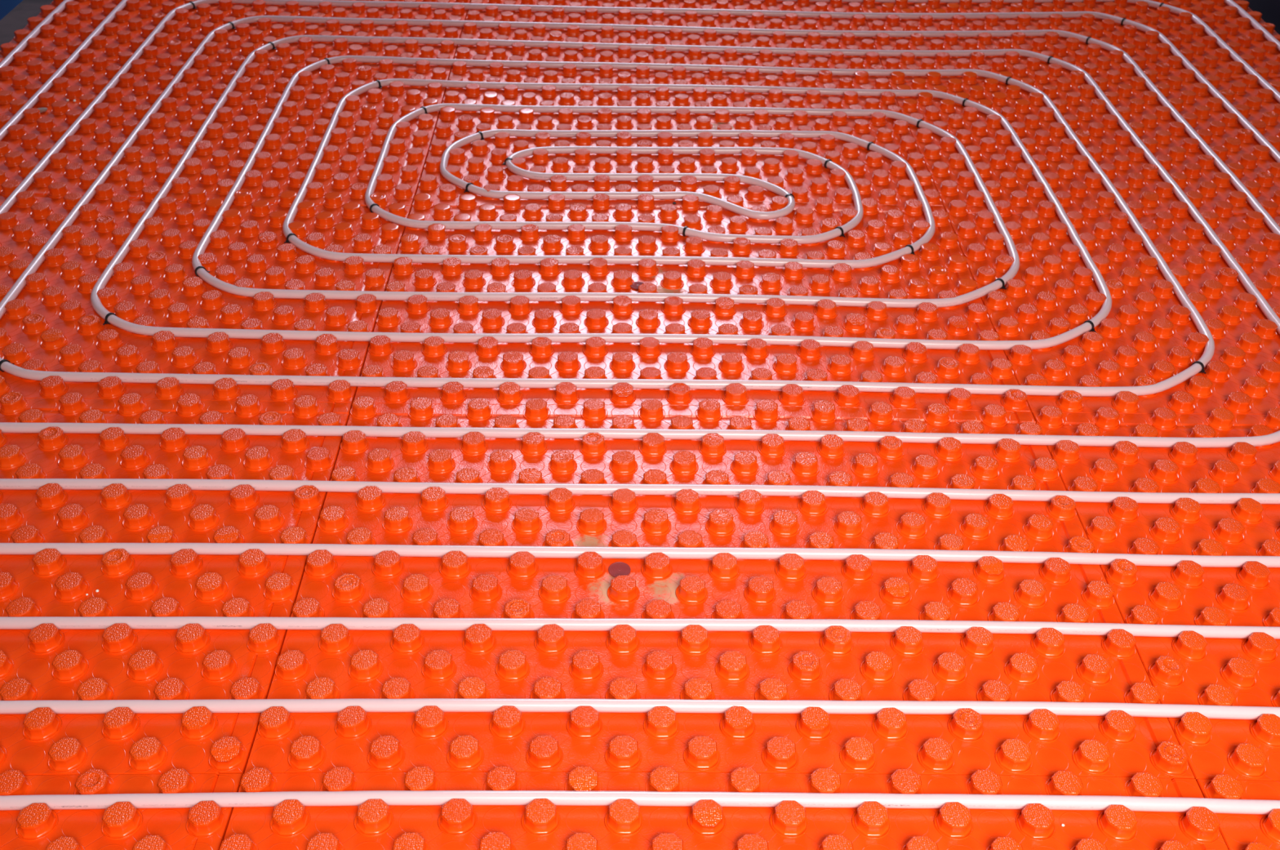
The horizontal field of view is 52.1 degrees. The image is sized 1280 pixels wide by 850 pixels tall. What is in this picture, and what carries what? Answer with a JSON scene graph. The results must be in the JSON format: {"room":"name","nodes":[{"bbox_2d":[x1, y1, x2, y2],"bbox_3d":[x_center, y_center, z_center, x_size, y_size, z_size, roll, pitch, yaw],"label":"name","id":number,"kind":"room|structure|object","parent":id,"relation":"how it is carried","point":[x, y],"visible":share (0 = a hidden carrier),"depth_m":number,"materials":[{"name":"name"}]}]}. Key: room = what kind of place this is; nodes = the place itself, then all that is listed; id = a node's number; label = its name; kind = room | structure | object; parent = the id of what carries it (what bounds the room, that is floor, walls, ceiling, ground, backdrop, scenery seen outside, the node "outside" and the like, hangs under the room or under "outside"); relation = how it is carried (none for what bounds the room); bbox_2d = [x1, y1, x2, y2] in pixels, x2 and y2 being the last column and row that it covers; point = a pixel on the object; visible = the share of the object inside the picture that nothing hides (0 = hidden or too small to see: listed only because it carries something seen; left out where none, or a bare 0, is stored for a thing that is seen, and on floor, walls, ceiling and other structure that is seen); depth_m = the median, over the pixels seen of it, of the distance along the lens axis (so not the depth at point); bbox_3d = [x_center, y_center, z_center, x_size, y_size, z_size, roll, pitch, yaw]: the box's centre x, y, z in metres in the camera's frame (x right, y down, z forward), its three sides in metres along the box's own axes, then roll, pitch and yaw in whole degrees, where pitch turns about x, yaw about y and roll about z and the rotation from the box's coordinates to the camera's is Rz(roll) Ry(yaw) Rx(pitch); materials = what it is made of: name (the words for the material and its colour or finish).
{"room":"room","nodes":[
{"label":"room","id":0,"kind":"room"},
{"bbox_2d":[0,0,22,20],"bbox_3d":[-1.986,-1.215,2.898,0.200,1.495,7.850,1,36,-1],"label":"wall","id":1,"kind":"structure","parent":0,"point":[6,6],"depth_m":3.94,"materials":[{"name":"blue paint"}]},
{"bbox_2d":[0,0,53,50],"bbox_3d":[0.037,-0.644,3.339,3.880,0.150,7.850,1,36,-1],"label":"floor","id":2,"kind":"structure","parent":0,"point":[16,19],"depth_m":3.93,"materials":[{"name":"concrete"}]},
{"bbox_2d":[0,768,242,849],"bbox_3d":[-1.098,0.550,1.460,1.206,0.082,0.417,1,36,-1],"label":"panel","id":3,"kind":"object","parent":2,"relation":"on","point":[203,825],"visible":0.91,"depth_m":1.58,"materials":[{"name":"orange plastic"}]},
{"bbox_2d":[0,391,351,775],"bbox_3d":[-1.103,0.200,1.954,1.209,0.065,0.811,1,36,-1],"label":"panel","id":4,"kind":"object","parent":2,"relation":"on","point":[117,661],"visible":0.93,"depth_m":1.92,"materials":[{"name":"orange plastic"}]},
{"bbox_2d":[0,0,1279,814],"bbox_3d":[0.091,-0.476,2.873,3.531,0.059,3.191,1,36,-1],"label":"pipe","id":5,"kind":"object","parent":4,"relation":"on","point":[356,797],"visible":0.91,"depth_m":2.32,"materials":[{"name":"white plastic"}]},
{"bbox_2d":[0,359,13,371],"bbox_3d":[-1.131,-0.108,2.334,0.006,0.021,0.029,23,41,26],"label":"cable tie","id":6,"kind":"object","parent":5,"relation":"attached to","point":[2,360],"visible":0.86,"depth_m":2.33,"materials":[{"name":"black plastic"}]},
{"bbox_2d":[102,312,116,324],"bbox_3d":[-0.999,-0.200,2.462,0.006,0.021,0.029,28,43,30],"label":"cable tie","id":7,"kind":"object","parent":5,"relation":"attached to","point":[108,313],"visible":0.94,"depth_m":2.46,"materials":[{"name":"black plastic"}]},
{"bbox_2d":[194,266,209,276],"bbox_3d":[-0.878,-0.309,2.622,0.029,0.021,0.006,-21,42,-28],"label":"cable tie","id":8,"kind":"object","parent":5,"relation":"attached to","point":[198,267],"visible":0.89,"depth_m":2.62,"materials":[{"name":"black plastic"}]},
{"bbox_2d":[267,41,275,49],"bbox_3d":[-1.024,-1.054,3.638,0.029,0.021,0.006,22,41,25],"label":"cable tie","id":9,"kind":"object","parent":5,"relation":"attached to","point":[271,42],"visible":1,"depth_m":3.63,"materials":[{"name":"black plastic"}]},
{"bbox_2d":[284,232,297,243],"bbox_3d":[-0.733,-0.391,2.745,0.029,0.021,0.006,-21,41,-28],"label":"cable tie","id":10,"kind":"object","parent":5,"relation":"attached to","point":[291,233],"visible":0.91,"depth_m":2.74,"materials":[{"name":"black plastic"}]},
{"bbox_2d":[369,203,379,213],"bbox_3d":[-0.580,-0.477,2.874,0.029,0.021,0.006,-21,41,-28],"label":"cable tie","id":11,"kind":"object","parent":5,"relation":"attached to","point":[373,204],"visible":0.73,"depth_m":2.87,"materials":[{"name":"black plastic"}]},
{"bbox_2d":[375,79,382,88],"bbox_3d":[-0.687,-0.896,3.439,0.006,0.021,0.029,-23,43,-30],"label":"cable tie","id":12,"kind":"object","parent":5,"relation":"attached to","point":[377,80],"visible":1,"depth_m":3.43,"materials":[{"name":"black plastic"}]},
{"bbox_2d":[463,182,473,192],"bbox_3d":[-0.388,-0.538,2.966,0.006,0.021,0.029,27,43,33],"label":"cable tie","id":13,"kind":"object","parent":5,"relation":"attached to","point":[468,184],"visible":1,"depth_m":2.96,"materials":[{"name":"black plastic"}]},
{"bbox_2d":[476,130,484,140],"bbox_3d":[-0.390,-0.708,3.205,0.006,0.021,0.029,-23,43,-30],"label":"cable tie","id":14,"kind":"object","parent":5,"relation":"attached to","point":[479,131],"visible":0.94,"depth_m":3.20,"materials":[{"name":"black plastic"}]},
{"bbox_2d":[502,157,512,165],"bbox_3d":[-0.311,-0.619,3.081,0.029,0.021,0.006,0,35,-2],"label":"cable tie","id":15,"kind":"object","parent":5,"relation":"attached to","point":[507,158],"visible":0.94,"depth_m":3.08,"materials":[{"name":"black plastic"}]},
{"bbox_2d":[682,226,688,236],"bbox_3d":[0.099,-0.417,2.804,0.006,0.021,0.029,16,39,19],"label":"cable tie","id":16,"kind":"object","parent":5,"relation":"attached to","point":[685,227],"visible":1,"depth_m":2.79,"materials":[{"name":"black plastic"}]},
{"bbox_2d":[824,159,831,168],"bbox_3d":[0.448,-0.620,3.099,0.029,0.021,0.006,-24,43,-31],"label":"cable tie","id":17,"kind":"object","parent":5,"relation":"attached to","point":[827,160],"visible":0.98,"depth_m":3.09,"materials":[{"name":"black plastic"}]},
{"bbox_2d":[835,226,844,237],"bbox_3d":[0.432,-0.416,2.822,0.006,0.021,0.029,-27,45,-34],"label":"cable tie","id":18,"kind":"object","parent":5,"relation":"attached to","point":[838,227],"visible":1,"depth_m":2.82,"materials":[{"name":"black plastic"}]},
{"bbox_2d":[866,141,874,151],"bbox_3d":[0.564,-0.681,3.188,0.029,0.021,0.006,-29,46,-35],"label":"cable tie","id":19,"kind":"object","parent":5,"relation":"attached to","point":[870,142],"visible":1,"depth_m":3.18,"materials":[{"name":"black plastic"}]},
{"bbox_2d":[904,244,915,254],"bbox_3d":[0.572,-0.370,2.769,0.006,0.021,0.029,-26,44,-33],"label":"cable tie","id":20,"kind":"object","parent":5,"relation":"attached to","point":[908,245],"visible":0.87,"depth_m":2.76,"materials":[{"name":"black plastic"}]},
{"bbox_2d":[916,119,923,128],"bbox_3d":[0.711,-0.765,3.314,0.029,0.021,0.006,-29,46,-35],"label":"cable tie","id":21,"kind":"object","parent":5,"relation":"attached to","point":[919,120],"visible":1,"depth_m":3.31,"materials":[{"name":"black plastic"}]},
{"bbox_2d":[994,278,1006,289],"bbox_3d":[0.733,-0.287,2.660,0.006,0.021,0.029,-29,46,-35],"label":"cable tie","id":22,"kind":"object","parent":5,"relation":"attached to","point":[1000,279],"visible":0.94,"depth_m":2.65,"materials":[{"name":"black plastic"}]},
{"bbox_2d":[1083,320,1096,332],"bbox_3d":[0.872,-0.191,2.534,0.006,0.021,0.029,-26,45,-33],"label":"cable tie","id":23,"kind":"object","parent":5,"relation":"attached to","point":[1087,321],"visible":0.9,"depth_m":2.53,"materials":[{"name":"black plastic"}]},
{"bbox_2d":[1191,360,1206,373],"bbox_3d":[1.037,-0.107,2.424,0.006,0.021,0.029,-29,46,-35],"label":"cable tie","id":24,"kind":"object","parent":5,"relation":"attached to","point":[1202,371],"visible":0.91,"depth_m":2.42,"materials":[{"name":"black plastic"}]},
{"bbox_2d":[0,180,413,404],"bbox_3d":[-1.109,-0.278,2.601,1.214,0.074,0.807,1,36,-1],"label":"panel","id":25,"kind":"object","parent":2,"relation":"on","point":[53,324],"visible":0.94,"depth_m":2.57,"materials":[{"name":"orange plastic"}]},
{"bbox_2d":[0,43,451,201],"bbox_3d":[-1.115,-0.756,3.244,1.207,0.086,0.804,1,36,-1],"label":"panel","id":26,"kind":"object","parent":2,"relation":"on","point":[347,166],"visible":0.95,"depth_m":3.21,"materials":[{"name":"orange plastic"}]},
{"bbox_2d":[38,107,48,112],"bbox_3d":[-1.484,-0.779,3.239,0.034,0.010,0.020,-15,39,-22],"label":"chip","id":27,"kind":"object","parent":26,"relation":"on","point":[42,109],"visible":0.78,"depth_m":3.23,"materials":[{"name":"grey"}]},
{"bbox_2d":[8,0,471,67],"bbox_3d":[-1.123,-1.229,3.889,1.211,0.089,0.804,1,36,-1],"label":"panel","id":28,"kind":"object","parent":2,"relation":"on","point":[182,35],"visible":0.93,"depth_m":3.73,"materials":[{"name":"orange plastic"}]},
{"bbox_2d":[452,0,886,77],"bbox_3d":[0.083,-1.205,3.920,1.206,0.071,0.799,1,36,-1],"label":"panel","id":29,"kind":"object","parent":2,"relation":"on","point":[482,50],"visible":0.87,"depth_m":3.80,"materials":[{"name":"orange plastic"}]},
{"bbox_2d":[415,61,942,206],"bbox_3d":[0.086,-0.731,3.276,1.196,0.066,0.799,1,36,-1],"label":"panel","id":30,"kind":"object","parent":2,"relation":"on","point":[879,178],"visible":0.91,"depth_m":3.22,"materials":[{"name":"orange plastic"}]},
{"bbox_2d":[354,193,1031,413],"bbox_3d":[0.091,-0.260,2.630,1.198,0.068,0.799,1,36,-1],"label":"panel","id":31,"kind":"object","parent":2,"relation":"on","point":[940,268],"visible":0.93,"depth_m":2.55,"materials":[{"name":"orange plastic"}]},
{"bbox_2d":[630,281,644,289],"bbox_3d":[-0.004,-0.280,2.629,0.032,0.004,0.032,3,36,2],"label":"plug","id":32,"kind":"object","parent":31,"relation":"on","point":[635,286],"visible":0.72,"depth_m":2.63,"materials":[{"name":"red plastic"}]},
{"bbox_2d":[244,395,1195,779],"bbox_3d":[0.101,0.212,1.984,1.206,0.068,0.804,1,36,-1],"label":"panel","id":33,"kind":"object","parent":2,"relation":"on","point":[333,661],"visible":0.94,"depth_m":1.89,"materials":[{"name":"orange plastic"}]},
{"bbox_2d":[608,561,630,577],"bbox_3d":[-0.030,0.216,1.951,0.033,0.004,0.033,6,36,6],"label":"plug","id":34,"kind":"object","parent":33,"relation":"on","point":[618,568],"visible":0.94,"depth_m":1.95,"materials":[{"name":"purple plastic"}]},
{"bbox_2d":[218,765,1228,849],"bbox_3d":[0.110,0.562,1.492,1.218,0.084,0.417,1,36,-1],"label":"panel","id":35,"kind":"object","parent":2,"relation":"on","point":[456,824],"visible":0.92,"depth_m":1.59,"materials":[{"name":"orange plastic"}]},
{"bbox_2d":[858,0,1279,78],"bbox_3d":[1.280,-1.199,3.940,1.203,0.095,0.803,1,36,-1],"label":"panel","id":36,"kind":"object","parent":2,"relation":"on","point":[1200,49],"visible":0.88,"depth_m":3.82,"materials":[{"name":"orange plastic"}]},
{"bbox_2d":[887,66,1279,207],"bbox_3d":[1.286,-0.727,3.294,1.210,0.095,0.806,1,36,-1],"label":"panel","id":37,"kind":"object","parent":2,"relation":"on","point":[1006,175],"visible":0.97,"depth_m":3.26,"materials":[{"name":"orange plastic"}]},
{"bbox_2d":[944,200,1279,414],"bbox_3d":[1.293,-0.252,2.649,1.212,0.090,0.806,1,36,-1],"label":"panel","id":38,"kind":"object","parent":2,"relation":"on","point":[1147,336],"visible":0.94,"depth_m":2.62,"materials":[{"name":"orange plastic"}]},
{"bbox_2d":[1031,405,1279,781],"bbox_3d":[1.300,0.227,2.005,1.206,0.078,0.806,1,36,-1],"label":"panel","id":39,"kind":"object","parent":2,"relation":"on","point":[1188,668],"visible":0.91,"depth_m":2.01,"materials":[{"name":"orange plastic"}]},
{"bbox_2d":[1195,773,1279,849],"bbox_3d":[1.309,0.586,1.517,1.197,0.075,0.411,1,36,-1],"label":"panel","id":40,"kind":"object","parent":2,"relation":"on","point":[1238,831],"visible":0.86,"depth_m":1.62,"materials":[{"name":"orange plastic"}]},
{"bbox_2d":[1243,0,1279,35],"bbox_3d":[2.092,-1.158,2.987,0.200,1.495,7.850,1,36,-1],"label":"wall","id":41,"kind":"structure","parent":0,"point":[1269,10],"depth_m":4.10,"materials":[{"name":"blue paint"}]}
]}

